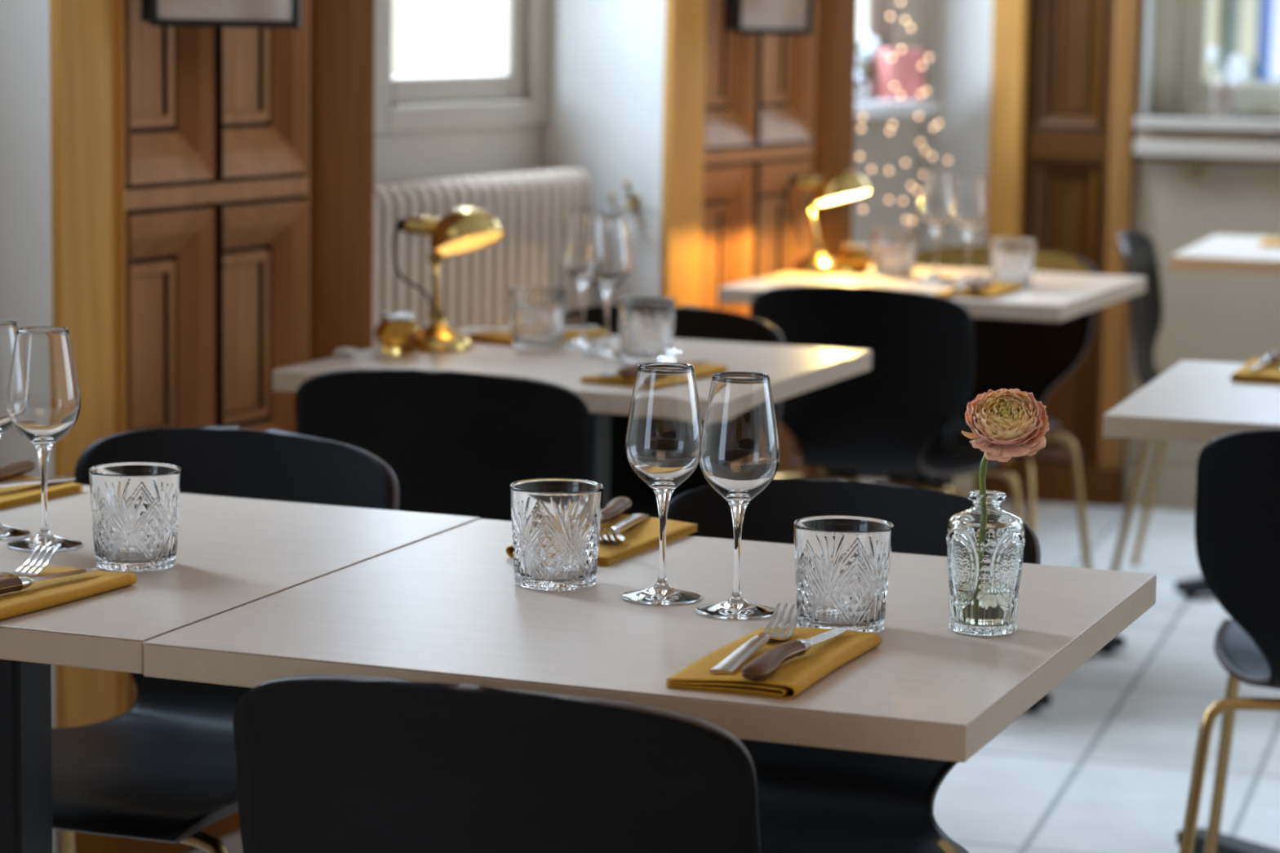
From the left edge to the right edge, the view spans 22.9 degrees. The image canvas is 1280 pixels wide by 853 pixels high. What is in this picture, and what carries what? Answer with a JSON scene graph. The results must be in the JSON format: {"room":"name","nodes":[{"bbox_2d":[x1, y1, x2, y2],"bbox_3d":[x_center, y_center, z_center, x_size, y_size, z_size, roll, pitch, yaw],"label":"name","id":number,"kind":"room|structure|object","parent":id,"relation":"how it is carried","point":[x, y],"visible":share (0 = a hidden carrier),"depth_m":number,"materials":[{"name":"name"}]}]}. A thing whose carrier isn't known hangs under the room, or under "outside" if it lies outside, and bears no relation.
{"room":"restaurant dining room","nodes":[
{"label":"restaurant dining room","id":0,"kind":"room"},
{"bbox_2d":[0,0,993,852],"bbox_3d":[-0.821,-1.045,4.840,0.575,3.300,7.580,5,9,27],"label":"wall","id":1,"kind":"structure","parent":0,"point":[606,57],"depth_m":6.03,"materials":[{"name":"paint"}]},
{"bbox_2d":[49,0,374,852],"bbox_3d":[-0.654,-1.013,4.636,0.132,3.298,0.790,5,9,27],"label":"wooden door","id":2,"kind":"structure","parent":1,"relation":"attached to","point":[212,188],"depth_m":4.71,"materials":[{"name":"brown wood"}]},
{"bbox_2d":[141,0,301,28],"bbox_3d":[-0.597,-0.721,4.503,0.228,0.300,0.075,1,8,-1],"label":"picture frame","id":3,"kind":"object","parent":2,"relation":"attached to","point":[271,14],"visible":1,"depth_m":4.49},
{"bbox_2d":[157,0,291,20],"bbox_3d":[-0.588,-0.717,4.473,0.190,0.278,0.004,1,8,-2],"label":"print","id":4,"kind":"object","parent":3,"relation":"attached to","point":[251,10],"depth_m":4.49},
{"bbox_2d":[373,0,549,135],"bbox_3d":[-0.359,-1.391,5.723,0.112,1.698,0.640,5,9,27],"label":"window","id":5,"kind":"structure","parent":1,"relation":"in","point":[513,91],"depth_m":5.91,"materials":[{"name":"beige paint"}]},
{"bbox_2d":[608,179,642,213],"bbox_3d":[-0.022,-0.439,6.003,0.070,0.063,0.037,5,9,27],"label":"wall hook","id":6,"kind":"object","parent":1,"relation":"attached to","point":[632,202],"visible":1,"depth_m":6.00,"materials":[{"name":"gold metal"}]},
{"bbox_2d":[659,0,857,475],"bbox_3d":[0.214,-1.224,6.282,0.132,3.298,0.845,5,9,27],"label":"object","id":7,"kind":"object","parent":1,"relation":"attached to","point":[743,114],"visible":0.35,"depth_m":6.35,"materials":[{"name":"brown wood"}]},
{"bbox_2d":[725,0,813,35],"bbox_3d":[0.254,-0.876,6.155,0.166,0.220,0.075,1,8,-1],"label":"picture frame","id":8,"kind":"object","parent":7,"relation":"attached to","point":[781,17],"visible":1,"depth_m":6.13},
{"bbox_2d":[741,0,808,29],"bbox_3d":[0.263,-0.872,6.126,0.128,0.198,0.004,1,8,-1],"label":"print","id":9,"kind":"object","parent":8,"relation":"attached to","point":[756,14],"depth_m":6.13},
{"bbox_2d":[856,0,902,99],"bbox_3d":[0.360,-1.615,7.449,0.112,1.700,1.150,5,9,27],"label":"window","id":10,"kind":"structure","parent":1,"relation":"in","point":[876,13],"depth_m":7.94,"materials":[{"name":"beige paint"}]},
{"bbox_2d":[857,0,949,242],"bbox_3d":[0.656,-1.362,7.577,0.011,1.866,0.561,5,9,27],"label":"string lights","id":11,"kind":"object","parent":10,"relation":"hanging from","point":[933,126],"visible":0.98,"depth_m":7.65,"materials":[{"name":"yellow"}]},
{"bbox_2d":[854,98,937,119],"bbox_3d":[0.404,-0.741,7.433,0.140,0.035,1.235,5,9,27],"label":"trim","id":12,"kind":"structure","parent":1,"relation":"attached to","point":[874,108],"depth_m":7.71,"materials":[{"name":"paint"}]},
{"bbox_2d":[855,31,879,102],"bbox_3d":[0.534,-0.870,7.639,0.066,0.169,0.122,5,9,27],"label":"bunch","id":13,"kind":"object","parent":12,"relation":"on","point":[863,86],"visible":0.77,"depth_m":7.64,"materials":[{"name":"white plant"}]},
{"bbox_2d":[875,48,926,99],"bbox_3d":[0.651,-0.880,7.886,0.106,0.124,0.074,-3,9,-24],"label":"box","id":14,"kind":"object","parent":12,"relation":"on","point":[886,66],"visible":0.87,"depth_m":7.86,"materials":[{"name":"pink"}]},
{"bbox_2d":[184,493,1279,852],"bbox_3d":[-0.013,0.747,4.392,12.000,0.100,14.500,1,8,0],"label":"floor","id":15,"kind":"structure","parent":0,"point":[1106,766],"depth_m":5.52,"materials":[{"name":"tile"}]},
{"bbox_2d":[51,426,399,852],"bbox_3d":[-0.541,0.418,3.465,0.476,0.785,0.481,4,8,22],"label":"dining chair","id":16,"kind":"object","parent":15,"relation":"on","point":[163,769],"visible":0.48,"depth_m":3.56,"materials":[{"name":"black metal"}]},
{"bbox_2d":[0,484,479,852],"bbox_3d":[-0.621,0.484,3.104,0.700,0.750,0.688,4,8,21],"label":"table","id":17,"kind":"object","parent":15,"relation":"on","point":[233,553],"visible":0.63,"depth_m":3.04,"materials":[{"name":"laminate"}]},
{"bbox_2d":[0,319,31,540],"bbox_3d":[-0.632,0.002,3.081,0.071,0.210,0.071,8,10,42],"label":"wine glass","id":18,"kind":"object","parent":17,"relation":"on","point":[8,328],"visible":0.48,"depth_m":3.05,"materials":[{"name":"clear glass"}]},
{"bbox_2d":[0,475,83,509],"bbox_3d":[-0.691,0.072,3.292,0.109,0.012,0.230,5,9,28],"label":"folded napkin","id":19,"kind":"object","parent":17,"relation":"on","point":[15,495],"visible":0.78,"depth_m":3.32,"materials":[{"name":"yellow fabric"}]},
{"bbox_2d":[0,459,36,480],"bbox_3d":[-0.696,0.055,3.318,0.023,0.015,0.221,4,8,19],"label":"steak knife","id":20,"kind":"object","parent":19,"relation":"on","point":[15,468],"visible":1,"depth_m":3.38,"materials":[{"name":"brown wood"}]},
{"bbox_2d":[0,475,75,487],"bbox_3d":[-0.664,0.057,3.300,0.026,0.021,0.196,6,9,32],"label":"fork","id":21,"kind":"object","parent":19,"relation":"on","point":[62,478],"visible":0.92,"depth_m":3.33,"materials":[{"name":"silver metal"}]},
{"bbox_2d":[5,326,82,551],"bbox_3d":[-0.571,0.011,3.025,0.071,0.210,0.071,-6,10,-42],"label":"wine glass","id":22,"kind":"object","parent":17,"relation":"on","point":[43,400],"visible":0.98,"depth_m":3.00,"materials":[{"name":"clear glass"}]},
{"bbox_2d":[0,566,137,620],"bbox_3d":[-0.550,0.146,2.768,0.109,0.012,0.230,5,9,27],"label":"folded napkin","id":23,"kind":"object","parent":17,"relation":"on","point":[46,593],"visible":0.84,"depth_m":2.77,"materials":[{"name":"yellow fabric"}]},
{"bbox_2d":[0,544,59,578],"bbox_3d":[-0.571,0.130,2.775,0.026,0.021,0.196,4,8,21],"label":"fork","id":24,"kind":"object","parent":23,"relation":"on","point":[30,574],"visible":0.97,"depth_m":2.84,"materials":[{"name":"silver metal"}]},
{"bbox_2d":[0,567,100,595],"bbox_3d":[-0.543,0.137,2.746,0.023,0.015,0.221,5,9,27],"label":"steak knife","id":25,"kind":"object","parent":23,"relation":"on","point":[15,584],"visible":1,"depth_m":2.74,"materials":[{"name":"silver metal"}]},
{"bbox_2d":[88,461,182,572],"bbox_3d":[-0.469,0.084,2.938,0.085,0.092,0.085,-3,9,-24],"label":"glass tumbler","id":26,"kind":"object","parent":17,"relation":"on","point":[135,504],"visible":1,"depth_m":2.91,"materials":[{"name":"clear glass"}]},
{"bbox_2d":[294,368,593,521],"bbox_3d":[-0.227,0.282,4.496,0.476,0.785,0.481,3,8,14],"label":"dining chair","id":27,"kind":"object","parent":15,"relation":"on","point":[454,442],"visible":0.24,"depth_m":4.24,"materials":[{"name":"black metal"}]},
{"bbox_2d":[373,167,592,348],"bbox_3d":[-0.367,0.035,5.657,0.090,0.955,0.993,5,9,27],"label":"radiator","id":28,"kind":"object","parent":15,"relation":"on","point":[531,207],"visible":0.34,"depth_m":5.67,"materials":[{"name":"metal"}]},
{"bbox_2d":[233,674,759,852],"bbox_3d":[-0.056,0.548,2.580,0.476,0.785,0.481,4,8,19],"label":"dining chair","id":29,"kind":"object","parent":15,"relation":"on","point":[326,763],"visible":1,"depth_m":2.32,"materials":[{"name":"black plastic"}]},
{"bbox_2d":[272,326,871,509],"bbox_3d":[-0.089,0.273,4.706,0.675,0.750,0.675,4,8,21],"label":"table","id":30,"kind":"object","parent":15,"relation":"on","point":[793,371],"visible":0.15,"depth_m":4.63,"materials":[{"name":"laminate"}]},
{"bbox_2d":[333,346,383,357],"bbox_3d":[-0.416,-0.109,4.670,0.071,0.010,0.071,1,8,0],"label":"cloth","id":31,"kind":"object","parent":30,"relation":"on","point":[343,351],"visible":1,"depth_m":4.66,"materials":[{"name":"white fabric"}]},
{"bbox_2d":[373,312,422,354],"bbox_3d":[-0.360,-0.139,4.697,0.072,0.059,0.072,1,8,0],"label":"candle jar","id":32,"kind":"object","parent":30,"relation":"on","point":[397,333],"visible":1,"depth_m":4.67,"materials":[{"name":"gold glass"}]},
{"bbox_2d":[391,206,504,352],"bbox_3d":[-0.289,-0.224,4.755,0.170,0.215,0.113,1,8,-1],"label":"brass desk lamp","id":33,"kind":"object","parent":30,"relation":"on","point":[461,230],"visible":0.98,"depth_m":4.74,"materials":[{"name":"gold metal"}]},
{"bbox_2d":[404,216,439,235],"bbox_3d":[-0.328,-0.302,4.750,0.051,0.030,0.030,4,-8,-1],"label":"socket","id":34,"kind":"object","parent":33,"relation":"attached to","point":[424,225],"depth_m":4.74,"materials":[{"name":"gold metal"}]},
{"bbox_2d":[464,328,611,346],"bbox_3d":[-0.158,-0.144,4.932,0.110,0.012,0.231,7,10,40],"label":"folded napkin","id":35,"kind":"object","parent":30,"relation":"on","point":[504,337],"visible":0.55,"depth_m":4.89,"materials":[{"name":"yellow fabric"}]},
{"bbox_2d":[480,316,581,332],"bbox_3d":[-0.167,-0.159,4.947,0.023,0.015,0.221,8,10,41],"label":"steak knife","id":36,"kind":"object","parent":35,"relation":"on","point":[568,321],"visible":0.32,"depth_m":5.00,"materials":[{"name":"silver metal"}]},
{"bbox_2d":[505,322,598,328],"bbox_3d":[-0.136,-0.158,4.927,0.026,0.021,0.196,7,10,40],"label":"fork","id":37,"kind":"object","parent":35,"relation":"on","point":[508,324],"visible":0.23,"depth_m":4.96,"materials":[{"name":"silver metal"}]},
{"bbox_2d":[510,285,566,351],"bbox_3d":[-0.155,-0.164,4.787,0.085,0.092,0.085,-5,10,-37],"label":"glass tumbler","id":38,"kind":"object","parent":30,"relation":"on","point":[537,312],"visible":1,"depth_m":4.76,"materials":[{"name":"clear glass"}]},
{"bbox_2d":[560,208,604,348],"bbox_3d":[-0.086,-0.227,4.820,0.071,0.210,0.071,8,10,42],"label":"wine glass","id":39,"kind":"object","parent":30,"relation":"on","point":[578,220],"visible":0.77,"depth_m":4.79,"materials":[{"name":"clear glass"}]},
{"bbox_2d":[582,213,631,357],"bbox_3d":[-0.048,-0.210,4.705,0.071,0.210,0.071,-6,10,-42],"label":"wine glass","id":40,"kind":"object","parent":30,"relation":"on","point":[607,256],"visible":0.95,"depth_m":4.67,"materials":[{"name":"clear glass"}]},
{"bbox_2d":[617,296,675,363],"bbox_3d":[0.009,-0.142,4.646,0.085,0.092,0.085,5,9,27],"label":"glass tumbler","id":41,"kind":"object","parent":30,"relation":"on","point":[646,323],"visible":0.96,"depth_m":4.61,"materials":[{"name":"clear glass"}]},
{"bbox_2d":[579,363,728,386],"bbox_3d":[0.021,-0.075,4.450,0.109,0.012,0.229,6,9,32],"label":"folded napkin","id":42,"kind":"object","parent":30,"relation":"on","point":[701,370],"visible":0.32,"depth_m":4.38,"materials":[{"name":"yellow fabric"}]},
{"bbox_2d":[599,349,680,377],"bbox_3d":[0.000,-0.090,4.448,0.026,0.021,0.196,5,9,30],"label":"fork","id":43,"kind":"object","parent":42,"relation":"on","point":[611,374],"visible":0.44,"depth_m":4.51,"materials":[{"name":"silver metal"}]},
{"bbox_2d":[616,360,709,377],"bbox_3d":[0.033,-0.085,4.433,0.023,0.015,0.221,6,9,33],"label":"steak knife","id":44,"kind":"object","parent":42,"relation":"on","point":[630,371],"visible":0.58,"depth_m":4.35,"materials":[{"name":"silver metal"}]},
{"bbox_2d":[142,519,1156,762],"bbox_3d":[0.034,0.530,2.848,0.700,0.750,0.688,4,8,21],"label":"table","id":45,"kind":"object","parent":15,"relation":"on","point":[449,607],"visible":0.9,"depth_m":2.65,"materials":[{"name":"laminate"}]},
{"bbox_2d":[509,478,603,591],"bbox_3d":[-0.077,0.099,2.880,0.085,0.092,0.085,9,11,44],"label":"glass tumbler","id":46,"kind":"object","parent":45,"relation":"on","point":[556,522],"visible":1,"depth_m":2.85,"materials":[{"name":"clear glass"}]},
{"bbox_2d":[505,514,697,566],"bbox_3d":[-0.036,0.109,3.102,0.109,0.012,0.230,4,8,23],"label":"folded napkin","id":47,"kind":"object","parent":45,"relation":"on","point":[644,535],"visible":0.27,"depth_m":3.10,"materials":[{"name":"yellow fabric"}]},
{"bbox_2d":[600,497,631,524],"bbox_3d":[-0.043,0.092,3.133,0.023,0.015,0.221,3,8,14],"label":"steak knife","id":48,"kind":"object","parent":47,"relation":"on","point":[615,507],"visible":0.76,"depth_m":3.17,"materials":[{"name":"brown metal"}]},
{"bbox_2d":[599,513,649,542],"bbox_3d":[-0.018,0.094,3.105,0.026,0.021,0.196,2,8,11],"label":"fork","id":49,"kind":"object","parent":47,"relation":"on","point":[615,535],"visible":0.8,"depth_m":3.08,"materials":[{"name":"silver metal"}]},
{"bbox_2d":[622,362,702,604],"bbox_3d":[0.021,0.050,2.815,0.071,0.210,0.071,-6,10,-42],"label":"wine glass","id":50,"kind":"object","parent":45,"relation":"on","point":[664,430],"visible":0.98,"depth_m":2.79,"materials":[{"name":"clear glass"}]},
{"bbox_2d":[695,371,779,619],"bbox_3d":[0.086,0.059,2.755,0.071,0.210,0.071,-6,10,-42],"label":"wine glass","id":51,"kind":"object","parent":45,"relation":"on","point":[739,454],"visible":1,"depth_m":2.73,"materials":[{"name":"clear glass"}]},
{"bbox_2d":[666,627,882,699],"bbox_3d":[0.111,0.188,2.548,0.108,0.012,0.229,4,8,21],"label":"folded napkin","id":52,"kind":"object","parent":45,"relation":"on","point":[793,677],"visible":0.73,"depth_m":2.50,"materials":[{"name":"yellow fabric"}]},
{"bbox_2d":[709,602,802,675],"bbox_3d":[0.095,0.171,2.559,0.026,0.021,0.196,4,8,18],"label":"fork","id":53,"kind":"object","parent":52,"relation":"on","point":[735,660],"visible":1,"depth_m":2.55,"materials":[{"name":"silver metal"}]},
{"bbox_2d":[741,626,847,680],"bbox_3d":[0.125,0.177,2.531,0.023,0.015,0.221,4,8,22],"label":"steak knife","id":54,"kind":"object","parent":52,"relation":"on","point":[762,667],"visible":1,"depth_m":2.48,"materials":[{"name":"brown wood"}]},
{"bbox_2d":[793,515,893,633],"bbox_3d":[0.173,0.128,2.699,0.085,0.092,0.085,-5,10,-37],"label":"glass tumbler","id":55,"kind":"object","parent":45,"relation":"on","point":[842,562],"visible":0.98,"depth_m":2.67,"materials":[{"name":"clear glass"}]},
{"bbox_2d":[946,489,1025,635],"bbox_3d":[0.295,0.116,2.700,0.067,0.120,0.067,2,8,6],"label":"glass vase","id":56,"kind":"object","parent":45,"relation":"on","point":[985,541],"visible":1,"depth_m":2.68,"materials":[{"name":"glass"}]},
{"bbox_2d":[961,388,1049,494],"bbox_3d":[0.310,0.068,2.690,0.073,0.198,0.056,3,8,12],"label":"flower","id":57,"kind":"object","parent":56,"relation":"in","point":[1010,423],"visible":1,"depth_m":2.67,"materials":[{"name":"pink plant"}]},
{"bbox_2d":[564,304,784,518],"bbox_3d":[-0.039,0.218,4.989,0.476,0.785,0.481,4,8,21],"label":"dining chair","id":58,"kind":"object","parent":15,"relation":"on","point":[691,322],"visible":0.16,"depth_m":5.13,"materials":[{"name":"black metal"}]},
{"bbox_2d":[657,477,1040,852],"bbox_3d":[0.137,0.473,3.151,0.476,0.785,0.481,4,8,21],"label":"dining chair","id":59,"kind":"object","parent":15,"relation":"on","point":[810,799],"visible":0.41,"depth_m":3.28,"materials":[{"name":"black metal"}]},
{"bbox_2d":[749,284,1022,519],"bbox_3d":[0.461,0.111,5.827,0.476,0.785,0.481,4,8,23],"label":"dining chair","id":60,"kind":"object","parent":15,"relation":"on","point":[882,421],"visible":0.82,"depth_m":5.60,"materials":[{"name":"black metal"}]},
{"bbox_2d":[718,263,1146,711],"bbox_3d":[0.566,0.095,6.087,0.650,0.750,0.665,4,8,22],"label":"table","id":61,"kind":"object","parent":15,"relation":"on","point":[1051,296],"visible":0.34,"depth_m":5.95,"materials":[{"name":"laminate"}]},
{"bbox_2d":[785,169,871,274],"bbox_3d":[0.368,-0.403,6.184,0.169,0.203,0.118,1,8,-3],"label":"brass desk lamp","id":62,"kind":"object","parent":61,"relation":"on","point":[839,185],"visible":1,"depth_m":6.16,"materials":[{"name":"gold metal"}]},
{"bbox_2d":[795,173,822,190],"bbox_3d":[0.330,-0.478,6.174,0.051,0.030,0.030,7,-2,-3],"label":"socket","id":63,"kind":"object","parent":62,"relation":"attached to","point":[811,182],"depth_m":6.16,"materials":[{"name":"gold metal"}]},
{"bbox_2d":[836,242,873,274],"bbox_3d":[0.422,-0.330,6.192,0.072,0.059,0.072,1,8,0],"label":"candle jar","id":64,"kind":"object","parent":61,"relation":"on","point":[855,258],"visible":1,"depth_m":6.17,"materials":[{"name":"orange glass"}]},
{"bbox_2d":[872,227,916,278],"bbox_3d":[0.493,-0.336,6.122,0.085,0.092,0.085,7,10,35],"label":"glass tumbler","id":65,"kind":"object","parent":61,"relation":"on","point":[894,248],"visible":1,"depth_m":6.09,"materials":[{"name":"clear glass"}]},
{"bbox_2d":[915,170,954,282],"bbox_3d":[0.568,-0.384,6.044,0.071,0.210,0.071,-6,10,-42],"label":"wine glass","id":66,"kind":"object","parent":61,"relation":"on","point":[936,196],"visible":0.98,"depth_m":6.01,"materials":[{"name":"clear glass"}]},
{"bbox_2d":[948,173,988,286],"bbox_3d":[0.620,-0.370,5.949,0.071,0.210,0.071,-6,10,-42],"label":"wine glass","id":67,"kind":"object","parent":61,"relation":"on","point":[970,207],"visible":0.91,"depth_m":5.92,"materials":[{"name":"clear glass"}]},
{"bbox_2d":[934,283,1022,299],"bbox_3d":[0.625,-0.252,5.818,0.109,0.012,0.229,4,8,22],"label":"folded napkin","id":68,"kind":"object","parent":61,"relation":"on","point":[997,289],"visible":0.74,"depth_m":5.74,"materials":[{"name":"yellow fabric"}]},
{"bbox_2d":[949,271,986,292],"bbox_3d":[0.604,-0.266,5.812,0.026,0.021,0.196,4,8,20],"label":"fork","id":69,"kind":"object","parent":68,"relation":"on","point":[962,286],"visible":0.77,"depth_m":5.79,"materials":[{"name":"silver metal"}]},
{"bbox_2d":[965,280,1008,291],"bbox_3d":[0.639,-0.263,5.803,0.023,0.015,0.221,4,8,23],"label":"steak knife","id":70,"kind":"object","parent":68,"relation":"on","point":[977,286],"visible":1,"depth_m":5.74,"materials":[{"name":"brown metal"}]},
{"bbox_2d":[990,237,1035,289],"bbox_3d":[0.698,-0.306,5.927,0.085,0.092,0.085,4,8,22],"label":"glass tumbler","id":71,"kind":"object","parent":61,"relation":"on","point":[1011,259],"visible":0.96,"depth_m":5.89,"materials":[{"name":"clear glass"}]},
{"bbox_2d":[836,244,1096,568],"bbox_3d":[0.650,0.043,6.351,0.476,0.785,0.481,4,9,24],"label":"dining chair","id":72,"kind":"object","parent":15,"relation":"on","point":[1028,356],"visible":0.22,"depth_m":6.46,"materials":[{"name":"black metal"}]},
{"bbox_2d":[1111,231,1166,570],"bbox_3d":[1.286,-0.029,6.954,0.481,0.785,0.476,3,8,16],"label":"dining chair","id":73,"kind":"object","parent":15,"relation":"on","point":[1138,250],"visible":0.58,"depth_m":7.04,"materials":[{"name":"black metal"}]},
{"bbox_2d":[1102,360,1279,852],"bbox_3d":[1.040,0.334,4.404,0.700,0.750,0.688,3,8,18],"label":"table","id":74,"kind":"object","parent":15,"relation":"on","point":[1192,401],"visible":0.77,"depth_m":4.27,"materials":[{"name":"laminate"}]},
{"bbox_2d":[1230,358,1279,384],"bbox_3d":[0.931,-0.081,4.610,0.109,0.012,0.230,3,8,18],"label":"folded napkin","id":75,"kind":"object","parent":74,"relation":"on","point":[1266,374],"visible":0.89,"depth_m":4.53,"materials":[{"name":"yellow fabric"}]},
{"bbox_2d":[1248,349,1279,372],"bbox_3d":[0.916,-0.096,4.621,0.023,0.015,0.221,4,8,19],"label":"steak knife","id":76,"kind":"object","parent":75,"relation":"on","point":[1273,356],"visible":1,"depth_m":4.62,"materials":[{"name":"silver metal"}]},
{"bbox_2d":[1169,234,1279,599],"bbox_3d":[1.567,-0.016,7.019,0.700,0.750,0.688,3,8,18],"label":"table","id":77,"kind":"object","parent":15,"relation":"on","point":[1217,252],"visible":0.48,"depth_m":6.83,"materials":[{"name":"laminate"}]},
{"bbox_2d":[1259,238,1279,247],"bbox_3d":[1.508,-0.408,7.067,0.229,0.012,0.108,4,8,18],"label":"folded napkin","id":78,"kind":"object","parent":77,"relation":"on","point":[1267,242],"visible":1,"depth_m":7.05,"materials":[{"name":"yellow fabric"}]},
{"bbox_2d":[1178,427,1279,852],"bbox_3d":[0.937,0.363,4.052,0.476,0.785,0.481,3,8,17],"label":"dining chair","id":79,"kind":"object","parent":15,"relation":"on","point":[1237,517],"visible":1,"depth_m":3.89,"materials":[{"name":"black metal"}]},
{"bbox_2d":[1123,0,1279,499],"bbox_3d":[3.347,-1.325,7.401,5.000,3.300,0.300,3,8,18],"label":"wall","id":80,"kind":"structure","parent":0,"point":[1208,316],"depth_m":8.00,"materials":[{"name":"beige paint"}]},
{"bbox_2d":[974,0,1142,507],"bbox_3d":[1.093,-1.441,7.976,0.381,3.298,0.090,3,8,18],"label":"panelling","id":81,"kind":"object","parent":80,"relation":"attached to","point":[1064,86],"visible":0.75,"depth_m":8.07,"materials":[{"name":"brown wood"}]},
{"bbox_2d":[1141,0,1154,115],"bbox_3d":[1.303,-1.586,7.944,0.005,1.600,0.115,4,8,18],"label":"trim","id":82,"kind":"structure","parent":80,"relation":"attached to","point":[1149,4],"depth_m":8.02,"materials":[{"name":"paint"}]},
{"bbox_2d":[1123,467,1196,511],"bbox_3d":[3.446,0.290,7.411,4.630,0.100,0.021,3,8,18],"label":"baseboard","id":83,"kind":"structure","parent":80,"relation":"attached to","point":[1175,490],"depth_m":8.07,"materials":[{"name":"beige paint"}]},
{"bbox_2d":[1181,156,1208,181],"bbox_3d":[1.401,-0.650,7.953,0.070,0.063,0.037,4,8,18],"label":"wall hook","id":84,"kind":"object","parent":80,"relation":"attached to","point":[1196,173],"visible":1,"depth_m":7.95,"materials":[{"name":"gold metal"}]},
{"bbox_2d":[1133,115,1279,159],"bbox_3d":[2.619,-0.661,7.602,2.830,0.095,0.200,3,8,18],"label":"window sill","id":85,"kind":"structure","parent":80,"relation":"attached to","point":[1267,146],"depth_m":7.90,"materials":[{"name":"paint"}]},
{"bbox_2d":[1141,133,1257,142],"bbox_3d":[1.402,-0.725,7.915,0.292,0.014,0.020,3,8,18],"label":"vent grille","id":86,"kind":"object","parent":85,"relation":"on","point":[1143,135],"visible":1,"depth_m":7.91,"materials":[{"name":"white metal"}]},
{"bbox_2d":[1208,71,1239,118],"bbox_3d":[1.474,-0.837,7.967,0.075,0.115,0.075,1,8,0],"label":"glass","id":87,"kind":"object","parent":85,"relation":"on","point":[1224,86],"visible":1,"depth_m":7.94,"materials":[{"name":"glass"}]},
{"bbox_2d":[1151,0,1279,118],"bbox_3d":[2.064,-1.541,7.822,1.521,1.630,0.112,3,8,18],"label":"window","id":88,"kind":"structure","parent":80,"relation":"in","point":[1180,84],"depth_m":8.07,"materials":[{"name":"beige paint"}]},
{"bbox_2d":[1206,46,1278,81],"bbox_3d":[1.872,-0.643,10.158,0.655,1.149,0.375,1,8,-2],"label":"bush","id":89,"kind":"object","parent":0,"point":[1239,64],"visible":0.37,"depth_m":10.04,"materials":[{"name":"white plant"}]},
{"label":"outside","id":90,"kind":"structure","parent":0,"visible":0},
{"bbox_2d":[391,0,1279,82],"bbox_3d":[2.291,-3.177,11.937,8.000,6.300,0.350,3,8,18],"label":"facade","id":91,"kind":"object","parent":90,"point":[1246,28],"visible":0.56,"depth_m":12.06,"materials":[{"name":"stone"}]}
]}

